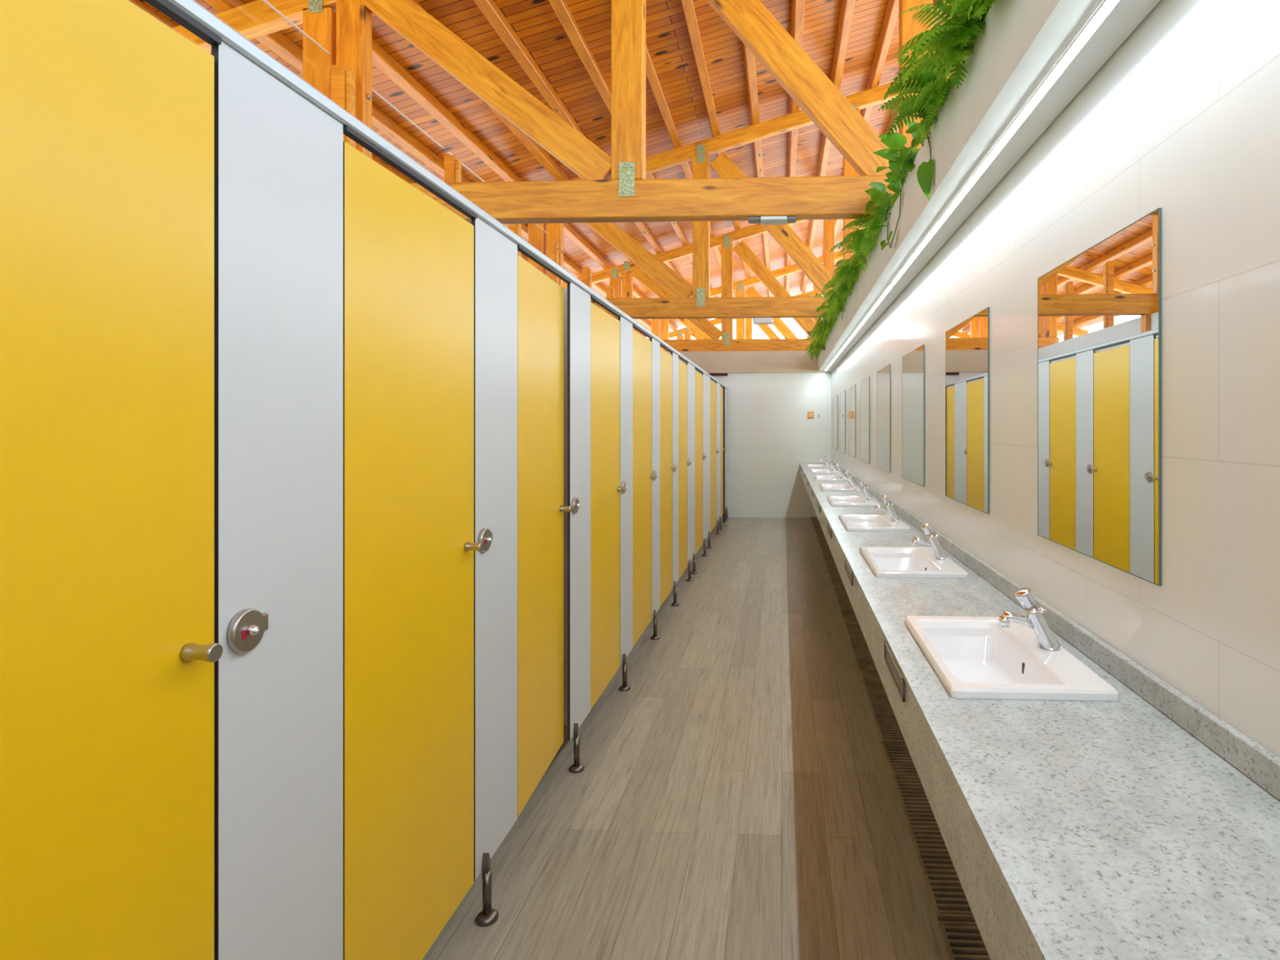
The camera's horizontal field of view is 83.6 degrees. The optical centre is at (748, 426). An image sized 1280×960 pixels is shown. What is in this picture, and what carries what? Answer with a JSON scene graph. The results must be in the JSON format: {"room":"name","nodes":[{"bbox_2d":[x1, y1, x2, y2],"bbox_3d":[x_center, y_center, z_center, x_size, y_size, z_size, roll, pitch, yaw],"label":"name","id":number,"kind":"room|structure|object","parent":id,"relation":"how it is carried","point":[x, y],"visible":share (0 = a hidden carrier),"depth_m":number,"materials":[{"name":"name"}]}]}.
{"room":"public restroom","nodes":[
{"label":"public restroom","id":0,"kind":"room"},
{"bbox_2d":[138,0,959,337],"bbox_3d":[-0.957,-3.087,8.554,6.914,2.015,20.800,0,0,3],"label":"ceiling","id":1,"kind":"structure","parent":0,"point":[535,23],"depth_m":6.43,"materials":[{"name":"brown wood"}]},
{"bbox_2d":[128,0,646,337],"bbox_3d":[-3.245,-2.345,8.712,0.106,0.134,20.500,0,0,3],"label":"purlin","id":2,"kind":"object","parent":1,"relation":"attached to","point":[137,2],"visible":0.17,"depth_m":4.18,"materials":[{"name":"brown wood"}]},
{"bbox_2d":[203,0,660,334],"bbox_3d":[-2.826,-2.464,8.692,0.106,0.134,20.500,0,0,3],"label":"purlin","id":3,"kind":"object","parent":1,"relation":"attached to","point":[277,42],"visible":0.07,"depth_m":5.75,"materials":[{"name":"brown wood"}]},
{"bbox_2d":[412,0,632,262],"bbox_3d":[-1.987,-2.704,8.653,0.106,0.134,20.500,0,0,3],"label":"purlin","id":4,"kind":"object","parent":1,"relation":"attached to","point":[540,153],"visible":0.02,"depth_m":6.83,"materials":[{"name":"brown wood"}]},
{"bbox_2d":[372,38,678,330],"bbox_3d":[-2.406,-2.584,8.672,0.106,0.134,20.500,0,0,3],"label":"purlin","id":5,"kind":"object","parent":1,"relation":"attached to","point":[382,60],"visible":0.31,"depth_m":5.96,"materials":[{"name":"brown wood"}]},
{"bbox_2d":[473,0,709,320],"bbox_3d":[-1.567,-2.824,8.633,0.106,0.134,20.500,0,0,3],"label":"purlin","id":6,"kind":"object","parent":1,"relation":"attached to","point":[490,9],"visible":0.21,"depth_m":5.47,"materials":[{"name":"brown wood"}]},
{"bbox_2d":[548,0,715,297],"bbox_3d":[-1.148,-2.943,8.613,0.106,0.134,20.500,0,0,3],"label":"purlin","id":7,"kind":"object","parent":1,"relation":"attached to","point":[561,8],"visible":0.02,"depth_m":5.54,"materials":[{"name":"brown wood"}]},
{"bbox_2d":[645,44,735,297],"bbox_3d":[-0.728,-3.063,8.594,0.106,0.134,20.500,0,0,3],"label":"purlin","id":8,"kind":"object","parent":1,"relation":"attached to","point":[651,73],"visible":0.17,"depth_m":6.76,"materials":[{"name":"brown wood"}]},
{"bbox_2d":[680,0,752,288],"bbox_3d":[-0.309,-3.183,8.574,0.106,0.134,20.500,0,0,3],"label":"purlin","id":9,"kind":"object","parent":1,"relation":"attached to","point":[688,8],"visible":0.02,"depth_m":6.17,"materials":[{"name":"brown wood"}]},
{"bbox_2d":[647,289,813,339],"bbox_3d":[-0.484,-2.346,18.500,6.838,3.113,0.117,0,0,3],"label":"roof truss","id":10,"kind":"object","parent":1,"relation":"attached to","point":[679,333],"visible":0.27,"depth_m":18.43,"materials":[{"name":"brown wood"}]},
{"bbox_2d":[634,250,843,339],"bbox_3d":[-0.653,-2.346,14.883,6.838,3.113,0.117,0,0,3],"label":"roof truss","id":11,"kind":"object","parent":1,"relation":"attached to","point":[740,286],"visible":0.18,"depth_m":14.81,"materials":[{"name":"brown wood"}]},
{"bbox_2d":[742,42,772,297],"bbox_3d":[0.111,-3.302,8.554,0.106,0.134,20.500,0,0,3],"label":"purlin","id":12,"kind":"object","parent":1,"relation":"attached to","point":[748,57],"visible":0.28,"depth_m":7.25,"materials":[{"name":"brown wood"}]},
{"bbox_2d":[785,0,804,293],"bbox_3d":[0.530,-3.422,8.534,0.106,0.134,20.500,0,0,3],"label":"purlin","id":13,"kind":"object","parent":1,"relation":"attached to","point":[797,6],"visible":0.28,"depth_m":7.46,"materials":[{"name":"brown wood"}]},
{"bbox_2d":[800,0,855,293],"bbox_3d":[0.950,-3.542,8.515,0.106,0.134,20.500,0,0,3],"label":"purlin","id":14,"kind":"object","parent":1,"relation":"attached to","point":[846,6],"visible":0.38,"depth_m":6.84,"materials":[{"name":"brown wood"}]},
{"bbox_2d":[822,0,898,265],"bbox_3d":[1.369,-3.661,8.495,0.106,0.134,20.500,0,0,3],"label":"purlin","id":15,"kind":"object","parent":1,"relation":"attached to","point":[891,11],"visible":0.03,"depth_m":6.79,"materials":[{"name":"brown wood"}]},
{"bbox_2d":[834,0,945,277],"bbox_3d":[1.789,-3.781,8.476,0.106,0.134,20.500,0,0,3],"label":"purlin","id":16,"kind":"object","parent":1,"relation":"attached to","point":[891,120],"visible":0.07,"depth_m":8.65,"materials":[{"name":"brown wood"}]},
{"bbox_2d":[422,517,950,959],"bbox_3d":[-0.667,1.470,4.987,3.800,0.120,12.500,0,0,3],"label":"floor","id":17,"kind":"structure","parent":0,"point":[740,800],"depth_m":2.63,"materials":[{"name":"brown wood"}]},
{"bbox_2d":[211,40,342,959],"bbox_3d":[-1.501,0.410,1.259,1.493,2.000,0.305,0,0,3],"label":"panel","id":18,"kind":"object","parent":17,"relation":"on","point":[278,156],"visible":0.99,"depth_m":1.19,"materials":[{"name":"white laminate"}]},
{"bbox_2d":[0,0,222,959],"bbox_3d":[-0.812,0.355,0.768,0.058,1.830,0.596,0,0,4],"label":"door","id":19,"kind":"structure","parent":18,"relation":"attached to","point":[108,652],"depth_m":0.89,"materials":[{"name":"yellow laminate"}]},
{"bbox_2d":[342,141,483,959],"bbox_3d":[-0.770,0.355,1.673,0.058,1.830,0.585,0,0,4],"label":"door","id":20,"kind":"structure","parent":18,"relation":"attached to","point":[409,546],"depth_m":1.59,"materials":[{"name":"yellow laminate"}]},
{"bbox_2d":[143,0,727,388],"bbox_3d":[-0.592,-0.600,5.659,0.021,0.039,10.650,0,0,3],"label":"rail","id":21,"kind":"object","parent":18,"relation":"on","point":[190,15],"visible":0.86,"depth_m":1.44,"materials":[{"name":"metal"}]},
{"bbox_2d":[471,217,517,926],"bbox_3d":[-1.459,0.410,2.163,1.493,2.000,0.315,0,0,3],"label":"panel","id":22,"kind":"object","parent":17,"relation":"on","point":[495,255],"visible":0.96,"depth_m":2.10,"materials":[{"name":"white laminate"}]},
{"bbox_2d":[517,254,572,817],"bbox_3d":[-0.739,0.355,2.570,0.058,1.830,0.560,0,0,2],"label":"door","id":23,"kind":"structure","parent":22,"relation":"attached to","point":[541,508],"depth_m":2.50,"materials":[{"name":"yellow laminate"}]},
{"bbox_2d":[564,282,591,773],"bbox_3d":[-1.417,0.410,3.043,1.493,2.000,0.307,0,0,3],"label":"panel","id":24,"kind":"object","parent":17,"relation":"on","point":[577,302],"visible":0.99,"depth_m":3.01,"materials":[{"name":"white laminate"}]},
{"bbox_2d":[591,302,626,708],"bbox_3d":[-0.686,0.355,3.452,0.058,1.830,0.573,0,0,4],"label":"door","id":25,"kind":"structure","parent":24,"relation":"attached to","point":[606,489],"depth_m":3.40,"materials":[{"name":"yellow laminate"}]},
{"bbox_2d":[617,316,632,691],"bbox_3d":[-1.376,0.410,3.934,1.493,2.000,0.310,0,0,3],"label":"panel","id":26,"kind":"object","parent":17,"relation":"on","point":[625,326],"visible":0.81,"depth_m":3.85,"materials":[{"name":"white laminate"}]},
{"bbox_2d":[632,329,657,647],"bbox_3d":[-0.644,0.355,4.353,0.058,1.830,0.590,0,0,4],"label":"door","id":27,"kind":"structure","parent":26,"relation":"attached to","point":[642,346],"depth_m":4.30,"materials":[{"name":"yellow laminate"}]},
{"bbox_2d":[649,338,660,639],"bbox_3d":[-1.333,0.410,4.843,1.493,2.000,0.310,0,0,3],"label":"panel","id":28,"kind":"object","parent":17,"relation":"on","point":[655,345],"visible":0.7,"depth_m":4.80,"materials":[{"name":"white laminate"}]},
{"bbox_2d":[660,347,677,606],"bbox_3d":[-0.602,0.355,5.247,0.058,1.830,0.560,0,0,4],"label":"door","id":29,"kind":"structure","parent":28,"relation":"attached to","point":[666,358],"depth_m":5.21,"materials":[{"name":"yellow laminate"}]},
{"bbox_2d":[670,352,679,606],"bbox_3d":[-1.292,0.410,5.727,1.493,2.000,0.320,0,0,3],"label":"panel","id":30,"kind":"object","parent":17,"relation":"on","point":[675,357],"visible":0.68,"depth_m":5.68,"materials":[{"name":"white laminate"}]},
{"bbox_2d":[678,359,691,579],"bbox_3d":[-0.561,0.355,6.130,0.058,1.830,0.550,0,0,4],"label":"door","id":31,"kind":"structure","parent":30,"relation":"attached to","point":[682,367],"depth_m":6.11,"materials":[{"name":"yellow laminate"}]},
{"bbox_2d":[686,362,697,582],"bbox_3d":[-1.245,0.410,6.716,1.493,2.000,0.540,0,0,3],"label":"panel","id":32,"kind":"object","parent":17,"relation":"on","point":[691,369],"visible":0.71,"depth_m":6.65,"materials":[{"name":"white laminate"}]},
{"bbox_2d":[694,370,706,555],"bbox_3d":[-0.506,0.355,7.309,0.058,1.830,0.710,0,0,4],"label":"door","id":33,"kind":"structure","parent":32,"relation":"attached to","point":[699,456],"depth_m":7.25,"materials":[{"name":"yellow laminate"}]},
{"bbox_2d":[702,373,711,556],"bbox_3d":[-1.181,0.410,8.089,1.493,2.000,0.770,0,0,3],"label":"panel","id":34,"kind":"object","parent":17,"relation":"on","point":[706,380],"visible":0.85,"depth_m":8.02,"materials":[{"name":"white laminate"}]},
{"bbox_2d":[710,380,719,532],"bbox_3d":[-0.434,0.355,8.833,0.058,1.830,0.780,0,0,4],"label":"door","id":35,"kind":"structure","parent":34,"relation":"attached to","point":[713,385],"depth_m":8.80,"materials":[{"name":"yellow laminate"}]},
{"bbox_2d":[715,382,722,534],"bbox_3d":[-1.111,0.410,9.578,1.493,2.000,0.630,0,0,3],"label":"panel","id":36,"kind":"object","parent":17,"relation":"on","point":[717,385],"visible":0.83,"depth_m":9.46,"materials":[{"name":"white laminate"}]},
{"bbox_2d":[720,386,725,516],"bbox_3d":[-0.375,0.355,10.095,0.058,1.830,0.467,0,0,5],"label":"door","id":37,"kind":"structure","parent":36,"relation":"attached to","point":[722,388],"depth_m":10.11,"materials":[{"name":"yellow laminate"}]},
{"bbox_2d":[722,386,724,523],"bbox_3d":[-0.367,0.410,10.379,0.032,2.000,0.030,0,0,3],"label":"end post","id":38,"kind":"object","parent":17,"relation":"on","point":[723,514],"visible":0.76,"depth_m":10.36,"materials":[{"name":"laminate"}]},
{"bbox_2d":[724,387,728,521],"bbox_3d":[-1.056,0.410,10.751,1.493,2.000,0.480,0,0,3],"label":"panel","id":39,"kind":"object","parent":17,"relation":"on","point":[726,506],"visible":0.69,"depth_m":10.81,"materials":[{"name":"white laminate"}]},
{"bbox_2d":[817,540,832,557],"bbox_3d":[0.908,1.403,8.156,0.160,0.014,1.100,0,0,3],"label":"drain grate","id":40,"kind":"object","parent":17,"relation":"on","point":[824,546],"visible":0.66,"depth_m":8.09,"materials":[{"name":"metal"}]},
{"bbox_2d":[823,556,841,579],"bbox_3d":[0.856,1.403,7.038,0.160,0.014,1.100,0,0,3],"label":"drain grate","id":41,"kind":"object","parent":17,"relation":"on","point":[833,574],"visible":0.64,"depth_m":6.96,"materials":[{"name":"metal"}]},
{"bbox_2d":[830,579,853,612],"bbox_3d":[0.803,1.403,5.919,0.160,0.014,1.100,0,0,3],"label":"drain grate","id":42,"kind":"object","parent":17,"relation":"on","point":[844,603],"visible":0.54,"depth_m":5.82,"materials":[{"name":"metal"}]},
{"bbox_2d":[840,611,872,661],"bbox_3d":[0.751,1.403,4.800,0.160,0.014,1.100,0,0,3],"label":"drain grate","id":43,"kind":"object","parent":17,"relation":"on","point":[860,647],"visible":0.58,"depth_m":4.70,"materials":[{"name":"metal"}]},
{"bbox_2d":[856,659,906,743],"bbox_3d":[0.698,1.403,3.681,0.160,0.014,1.100,0,0,3],"label":"drain grate","id":44,"kind":"object","parent":17,"relation":"on","point":[887,726],"visible":0.64,"depth_m":3.56,"materials":[{"name":"metal"}]},
{"bbox_2d":[882,743,975,921],"bbox_3d":[0.646,1.403,2.563,0.160,0.014,1.100,0,0,3],"label":"drain grate","id":45,"kind":"object","parent":17,"relation":"on","point":[948,899],"visible":0.6,"depth_m":2.38,"materials":[{"name":"metal"}]},
{"bbox_2d":[939,920,990,959],"bbox_3d":[0.593,1.403,1.444,0.160,0.014,1.100,0,0,3],"label":"drain grate","id":46,"kind":"object","parent":17,"relation":"on","point":[963,940],"visible":0.63,"depth_m":1.92,"materials":[{"name":"metal"}]},
{"bbox_2d":[700,373,831,517],"bbox_3d":[-0.499,0.287,11.116,3.562,2.246,0.200,0,0,3],"label":"wall","id":47,"kind":"structure","parent":0,"point":[770,433],"depth_m":10.97,"materials":[{"name":"tile"}]},
{"bbox_2d":[667,351,831,373],"bbox_3d":[-0.499,-1.006,11.116,3.562,0.341,0.240,0,0,3],"label":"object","id":48,"kind":"object","parent":47,"relation":"on","point":[711,362],"visible":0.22,"depth_m":10.97,"materials":[{"name":"beige paint"}]},
{"bbox_2d":[563,219,834,351],"bbox_3d":[-0.823,-2.346,11.267,6.838,3.113,0.117,0,0,3],"label":"roof truss","id":49,"kind":"object","parent":48,"relation":"on","point":[627,270],"visible":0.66,"depth_m":11.20,"materials":[{"name":"brown wood"}]},
{"bbox_2d":[831,0,1279,757],"bbox_3d":[1.103,0.273,4.904,0.220,2.275,12.500,0,0,3],"label":"wall","id":50,"kind":"structure","parent":0,"point":[1182,119],"depth_m":1.39,"materials":[{"name":"tile"}]},
{"bbox_2d":[833,395,837,450],"bbox_3d":[1.228,-0.060,9.991,0.005,0.760,0.674,0,0,3],"label":"mirror","id":51,"kind":"object","parent":50,"relation":"attached to","point":[835,397],"visible":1,"depth_m":9.98,"materials":[{"name":"clear glass"}]},
{"bbox_2d":[840,390,845,453],"bbox_3d":[1.173,-0.060,8.815,0.005,0.760,0.674,0,0,3],"label":"mirror","id":52,"kind":"object","parent":50,"relation":"attached to","point":[842,395],"visible":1,"depth_m":8.78,"materials":[{"name":"clear glass"}]},
{"bbox_2d":[848,384,855,457],"bbox_3d":[1.118,-0.060,7.638,0.005,0.760,0.674,0,0,3],"label":"mirror","id":53,"kind":"object","parent":50,"relation":"attached to","point":[851,389],"visible":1,"depth_m":7.56,"materials":[{"name":"clear glass"}]},
{"bbox_2d":[860,376,869,463],"bbox_3d":[1.063,-0.060,6.461,0.005,0.760,0.674,0,0,3],"label":"mirror","id":54,"kind":"object","parent":50,"relation":"attached to","point":[864,384],"visible":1,"depth_m":6.45,"materials":[{"name":"clear glass"}]},
{"bbox_2d":[876,364,890,472],"bbox_3d":[1.008,-0.060,5.285,0.005,0.760,0.674,0,0,3],"label":"mirror","id":55,"kind":"object","parent":50,"relation":"attached to","point":[883,375],"visible":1,"depth_m":5.26,"materials":[{"name":"clear glass"}]},
{"bbox_2d":[902,344,924,486],"bbox_3d":[0.952,-0.060,4.108,0.005,0.760,0.674,0,0,3],"label":"mirror","id":56,"kind":"object","parent":50,"relation":"attached to","point":[913,362],"visible":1,"depth_m":4.05,"materials":[{"name":"clear glass"}]},
{"bbox_2d":[817,0,1103,370],"bbox_3d":[1.007,-1.000,4.788,0.437,0.270,12.260,0,0,3],"label":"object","id":57,"kind":"object","parent":50,"relation":"on","point":[1022,41],"visible":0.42,"depth_m":2.13,"materials":[{"name":"paint"}]},
{"bbox_2d":[812,317,833,336],"bbox_3d":[0.919,-1.132,7.920,0.409,0.276,0.655,0,0,3],"label":"fern","id":58,"kind":"object","parent":57,"relation":"on","point":[820,327],"visible":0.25,"depth_m":7.92,"materials":[{"name":"green plant"}]},
{"bbox_2d":[815,301,838,324],"bbox_3d":[0.851,-1.120,6.868,0.447,0.238,0.642,0,0,3],"label":"fern","id":59,"kind":"object","parent":57,"relation":"on","point":[832,313],"visible":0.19,"depth_m":6.84,"materials":[{"name":"green plant"}]},
{"bbox_2d":[812,291,845,314],"bbox_3d":[0.807,-1.132,6.370,0.477,0.254,0.655,0,0,3],"label":"fern","id":60,"kind":"object","parent":57,"relation":"on","point":[830,306],"visible":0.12,"depth_m":6.29,"materials":[{"name":"green plant"}]},
{"bbox_2d":[823,275,853,312],"bbox_3d":[0.818,-1.128,5.854,0.401,0.299,0.668,0,0,3],"label":"fern","id":61,"kind":"object","parent":57,"relation":"on","point":[833,298],"visible":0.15,"depth_m":5.98,"materials":[{"name":"green plant"}]},
{"bbox_2d":[822,267,859,303],"bbox_3d":[0.785,-1.108,5.407,0.439,0.294,0.636,0,0,3],"label":"fern","id":62,"kind":"object","parent":57,"relation":"on","point":[841,284],"visible":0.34,"depth_m":5.46,"materials":[{"name":"green plant"}]},
{"bbox_2d":[832,252,866,289],"bbox_3d":[0.770,-1.134,4.949,0.398,0.268,0.705,0,0,3],"label":"fern","id":63,"kind":"object","parent":57,"relation":"on","point":[844,268],"visible":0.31,"depth_m":4.93,"materials":[{"name":"green plant"}]},
{"bbox_2d":[828,226,877,268],"bbox_3d":[0.736,-1.141,4.487,0.441,0.249,0.660,0,0,12],"label":"fern","id":64,"kind":"object","parent":57,"relation":"on","point":[861,258],"visible":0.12,"depth_m":4.41,"materials":[{"name":"green plant"}]},
{"bbox_2d":[837,195,892,258],"bbox_3d":[0.723,-1.148,4.037,0.436,0.305,0.632,0,0,3],"label":"fern","id":65,"kind":"object","parent":57,"relation":"on","point":[868,234],"visible":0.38,"depth_m":4.13,"materials":[{"name":"green plant"}]},
{"bbox_2d":[824,284,906,371],"bbox_3d":[1.058,-0.858,7.541,0.103,0.013,6.556,0,0,3],"label":"strip light","id":66,"kind":"object","parent":57,"relation":"attached to","point":[891,292],"visible":0.95,"depth_m":5.61,"materials":[{"name":"white plastic"}]},
{"bbox_2d":[865,178,899,227],"bbox_3d":[0.701,-1.212,3.621,0.223,0.312,0.527,0,0,3],"label":"pothos vine","id":67,"kind":"object","parent":57,"relation":"on","point":[879,195],"visible":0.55,"depth_m":3.64,"materials":[{"name":"green plant"}]},
{"bbox_2d":[873,132,919,250],"bbox_3d":[0.690,-1.086,3.319,0.226,0.444,0.749,0,0,3],"label":"pothos vine","id":68,"kind":"object","parent":57,"relation":"on","point":[900,164],"visible":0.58,"depth_m":3.16,"materials":[{"name":"green plant"}]},
{"bbox_2d":[878,45,959,148],"bbox_3d":[0.665,-1.133,2.485,0.424,0.227,0.527,0,0,3],"label":"fern","id":69,"kind":"object","parent":57,"relation":"on","point":[926,86],"visible":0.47,"depth_m":2.44,"materials":[{"name":"green plant"}]},
{"bbox_2d":[897,53,946,199],"bbox_3d":[0.661,-1.070,2.639,0.241,0.461,0.515,0,0,3],"label":"pothos vine","id":70,"kind":"object","parent":57,"relation":"hanging from","point":[925,171],"visible":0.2,"depth_m":2.64,"materials":[{"name":"green plant"}]},
{"bbox_2d":[883,0,993,102],"bbox_3d":[0.616,-1.149,2.094,0.416,0.250,0.578,0,0,3],"label":"fern","id":71,"kind":"object","parent":57,"relation":"on","point":[953,42],"visible":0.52,"depth_m":2.04,"materials":[{"name":"green plant"}]},
{"bbox_2d":[925,0,995,44],"bbox_3d":[0.614,-1.122,1.709,0.404,0.277,0.628,0,0,3],"label":"fern","id":72,"kind":"object","parent":57,"relation":"on","point":[969,6],"visible":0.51,"depth_m":1.85,"materials":[{"name":"green plant"}]},
{"bbox_2d":[889,0,1159,285],"bbox_3d":[0.774,-0.858,1.490,0.103,0.013,5.550,0,0,3],"label":"strip light","id":73,"kind":"object","parent":57,"relation":"attached to","point":[1113,21],"visible":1,"depth_m":1.89,"materials":[{"name":"white plastic"}]},
{"bbox_2d":[945,306,989,514],"bbox_3d":[0.897,-0.060,2.931,0.005,0.760,0.674,0,0,3],"label":"mirror","id":74,"kind":"object","parent":50,"relation":"attached to","point":[967,343],"visible":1,"depth_m":2.87,"materials":[{"name":"clear glass"}]},
{"bbox_2d":[800,459,1279,959],"bbox_3d":[0.748,0.610,4.910,0.488,0.210,12.079,0,0,3],"label":"countertop","id":75,"kind":"structure","parent":50,"relation":"attached to","point":[1144,824],"depth_m":1.10,"materials":[{"name":"stone"}]},
{"bbox_2d":[813,475,847,480],"bbox_3d":[0.876,0.602,7.584,0.340,0.125,0.565,0,0,3],"label":"basin","id":76,"kind":"object","parent":75,"relation":"in","point":[817,477],"visible":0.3,"depth_m":7.81,"materials":[{"name":"white ceramic"}]},
{"bbox_2d":[818,484,860,491],"bbox_3d":[0.821,0.602,6.414,0.340,0.125,0.565,0,0,3],"label":"basin","id":77,"kind":"object","parent":75,"relation":"in","point":[824,487],"visible":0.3,"depth_m":6.52,"materials":[{"name":"white ceramic"}]},
{"bbox_2d":[826,495,879,506],"bbox_3d":[0.766,0.602,5.243,0.340,0.125,0.565,0,0,3],"label":"basin","id":78,"kind":"object","parent":75,"relation":"in","point":[834,500],"visible":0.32,"depth_m":5.27,"materials":[{"name":"white ceramic"}]},
{"bbox_2d":[853,480,873,499],"bbox_3d":[0.850,0.466,5.239,0.147,0.145,0.050,0,0,3],"label":"tap","id":79,"kind":"object","parent":75,"relation":"on","point":[864,490],"visible":1,"depth_m":5.22,"materials":[{"name":"silver metal"}]},
{"bbox_2d":[838,514,910,531],"bbox_3d":[0.712,0.602,4.072,0.340,0.125,0.565,0,0,3],"label":"basin","id":80,"kind":"object","parent":75,"relation":"in","point":[864,522],"visible":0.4,"depth_m":4.17,"materials":[{"name":"white ceramic"}]},
{"bbox_2d":[874,495,899,520],"bbox_3d":[0.795,0.466,4.068,0.147,0.145,0.050,0,0,3],"label":"tap","id":81,"kind":"object","parent":75,"relation":"on","point":[893,516],"visible":1,"depth_m":4.05,"materials":[{"name":"silver metal"}]},
{"bbox_2d":[859,546,968,577],"bbox_3d":[0.657,0.602,2.901,0.340,0.125,0.565,0,0,3],"label":"basin","id":82,"kind":"object","parent":75,"relation":"in","point":[883,562],"visible":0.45,"depth_m":3.00,"materials":[{"name":"white ceramic"}]},
{"bbox_2d":[911,522,947,559],"bbox_3d":[0.741,0.466,2.897,0.147,0.145,0.050,0,0,3],"label":"tap","id":83,"kind":"object","parent":75,"relation":"on","point":[932,541],"visible":1,"depth_m":2.88,"materials":[{"name":"silver metal"}]},
{"bbox_2d":[905,615,1118,701],"bbox_3d":[0.602,0.602,1.731,0.340,0.125,0.565,0,0,3],"label":"basin","id":84,"kind":"object","parent":75,"relation":"in","point":[973,657],"visible":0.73,"depth_m":1.77,"materials":[{"name":"white ceramic"}]},
{"bbox_2d":[998,586,1060,650],"bbox_3d":[0.686,0.466,1.727,0.147,0.145,0.050,0,0,3],"label":"tap","id":85,"kind":"object","parent":75,"relation":"on","point":[1034,620],"visible":1,"depth_m":1.71,"materials":[{"name":"silver metal"}]},
{"bbox_2d":[831,459,1279,800],"bbox_3d":[0.982,0.532,4.899,0.019,0.054,12.079,0,0,3],"label":"backsplash","id":86,"kind":"structure","parent":50,"relation":"attached to","point":[1255,762],"depth_m":1.43,"materials":[{"name":"stone"}]},
{"bbox_2d":[1037,207,1161,586],"bbox_3d":[0.842,-0.060,1.754,0.005,0.760,0.674,0,0,3],"label":"mirror","id":87,"kind":"object","parent":50,"relation":"attached to","point":[1100,310],"visible":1,"depth_m":1.67,"materials":[{"name":"clear glass"}]},
{"bbox_3d":[-2.350,0.285,4.956,0.440,2.250,12.280,0,0,3],"label":"wall","id":88,"kind":"structure","parent":0,"visible":0},
{"bbox_3d":[-2.336,-1.009,4.945,0.470,0.337,12.260,0,0,3],"label":"lintel","id":89,"kind":"object","parent":88,"relation":"on","visible":0},
{"bbox_2d":[262,0,328,53],"bbox_3d":[-2.366,-1.620,2.879,0.010,0.886,2.030,0,0,3],"label":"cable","id":90,"kind":"object","parent":89,"relation":"on","point":[264,1],"visible":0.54,"depth_m":3.63,"materials":[{"name":"silver metal"}]},
{"bbox_2d":[331,64,355,148],"bbox_3d":[-2.260,-1.592,3.940,0.105,0.830,0.060,0,0,3],"label":"post","id":91,"kind":"object","parent":89,"relation":"on","point":[343,80],"visible":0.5,"depth_m":3.92,"materials":[{"name":"brown wood"}]},
{"bbox_2d":[372,88,443,147],"bbox_3d":[-2.281,-1.620,4.692,0.010,0.886,1.040,0,0,3],"label":"cable","id":92,"kind":"object","parent":89,"relation":"on","point":[373,90],"visible":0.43,"depth_m":4.69,"materials":[{"name":"silver metal"}]},
{"bbox_2d":[444,155,461,182],"bbox_3d":[-2.199,-1.592,5.249,0.105,0.830,0.060,0,0,3],"label":"post","id":93,"kind":"object","parent":89,"relation":"on","point":[452,166],"visible":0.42,"depth_m":5.22,"materials":[{"name":"brown wood"}]},
{"bbox_2d":[171,0,932,223],"bbox_3d":[-1.162,-2.346,4.035,6.838,3.113,0.117,0,0,3],"label":"roof truss","id":94,"kind":"object","parent":89,"relation":"attached to","point":[343,28],"visible":0.6,"depth_m":3.97,"materials":[{"name":"brown wood"}]},
{"bbox_2d":[747,215,795,224],"bbox_3d":[0.132,-1.166,3.988,0.270,0.022,0.100,0,0,3],"label":"emergency light","id":95,"kind":"object","parent":94,"relation":"attached to","point":[780,220],"visible":1,"depth_m":3.96,"materials":[{"name":"plastic"}]},
{"bbox_2d":[547,238,559,284],"bbox_3d":[-2.091,-1.592,7.556,0.105,0.830,0.060,0,0,3],"label":"post","id":96,"kind":"object","parent":89,"relation":"on","point":[553,246],"visible":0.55,"depth_m":7.53,"materials":[{"name":"brown wood"}]},
{"bbox_2d":[582,266,591,288],"bbox_3d":[-2.029,-1.592,8.865,0.105,0.830,0.060,0,0,3],"label":"post","id":97,"kind":"object","parent":89,"relation":"on","point":[586,272],"visible":0.42,"depth_m":8.84,"materials":[{"name":"brown wood"}]},
{"bbox_2d":[528,67,954,319],"bbox_3d":[-0.993,-2.346,7.651,6.838,3.113,0.117,0,0,3],"label":"roof truss","id":98,"kind":"object","parent":89,"relation":"on","point":[700,305],"visible":0.42,"depth_m":7.58,"materials":[{"name":"brown wood"}]},
{"bbox_2d":[752,316,773,324],"bbox_3d":[0.155,-1.139,7.581,0.220,0.075,0.080,0,0,3],"label":"emergency light","id":99,"kind":"object","parent":98,"relation":"attached to","point":[757,320],"visible":1,"depth_m":7.55,"materials":[{"name":"white plastic"}]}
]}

